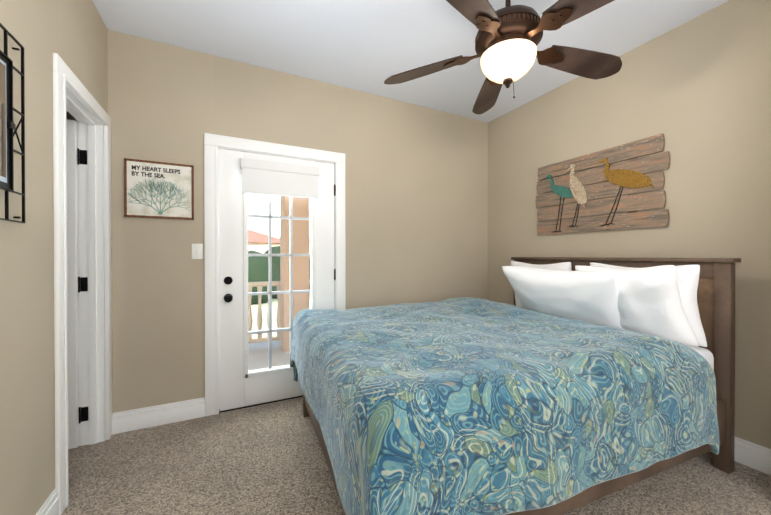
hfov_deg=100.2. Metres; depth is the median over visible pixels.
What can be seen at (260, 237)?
neighbourhood
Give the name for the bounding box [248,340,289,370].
floor
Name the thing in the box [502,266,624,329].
pillow
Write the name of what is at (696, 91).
wall
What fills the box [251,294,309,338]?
ground
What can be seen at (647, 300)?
pillow
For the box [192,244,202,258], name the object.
light switch
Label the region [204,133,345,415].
balcony door
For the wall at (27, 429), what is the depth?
1.32 m
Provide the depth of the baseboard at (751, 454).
1.84 m
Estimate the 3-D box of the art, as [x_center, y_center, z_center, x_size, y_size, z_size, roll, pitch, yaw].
[1.683,-0.532,2.643,0.036,0.640,1.043,0,0,-27]
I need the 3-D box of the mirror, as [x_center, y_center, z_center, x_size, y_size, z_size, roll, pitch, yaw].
[-1.228,-0.462,0.927,0.040,0.672,0.672,0,0,-27]
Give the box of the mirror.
[0,23,24,222]
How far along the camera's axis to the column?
4.17 m
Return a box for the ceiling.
[93,0,728,121]
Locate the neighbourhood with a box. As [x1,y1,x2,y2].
[248,229,309,304]
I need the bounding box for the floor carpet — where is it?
[61,397,770,514]
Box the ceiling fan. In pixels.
[384,0,621,113]
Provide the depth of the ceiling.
2.23 m
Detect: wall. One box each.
[0,0,103,514]
[66,29,487,412]
[104,24,107,113]
[488,0,770,450]
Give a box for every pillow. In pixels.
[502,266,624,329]
[510,261,571,307]
[575,265,698,346]
[590,262,706,346]
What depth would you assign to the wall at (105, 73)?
2.14 m
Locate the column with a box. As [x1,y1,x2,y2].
[280,196,308,352]
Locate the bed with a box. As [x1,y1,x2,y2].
[290,257,740,514]
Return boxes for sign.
[124,158,193,219]
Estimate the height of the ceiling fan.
0.675 m
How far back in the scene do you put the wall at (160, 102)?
2.60 m
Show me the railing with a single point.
(259, 313)
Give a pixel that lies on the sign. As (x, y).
(155, 189)
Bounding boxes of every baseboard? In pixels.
[36,488,58,514]
[112,397,204,434]
[711,436,770,474]
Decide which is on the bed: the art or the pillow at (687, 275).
the pillow at (687, 275)
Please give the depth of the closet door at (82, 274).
2.04 m
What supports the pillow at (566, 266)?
on the bed
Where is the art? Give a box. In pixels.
[535,134,669,234]
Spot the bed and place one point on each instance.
(562, 385)
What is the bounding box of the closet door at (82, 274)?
[53,53,111,514]
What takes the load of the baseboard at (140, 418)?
attached to the wall at (160, 102)
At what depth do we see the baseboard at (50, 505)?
1.43 m
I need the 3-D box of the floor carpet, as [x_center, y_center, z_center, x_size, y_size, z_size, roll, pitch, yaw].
[-0.027,1.259,0.737,5.210,0.100,4.550,0,0,-27]
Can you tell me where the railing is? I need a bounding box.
[248,280,309,343]

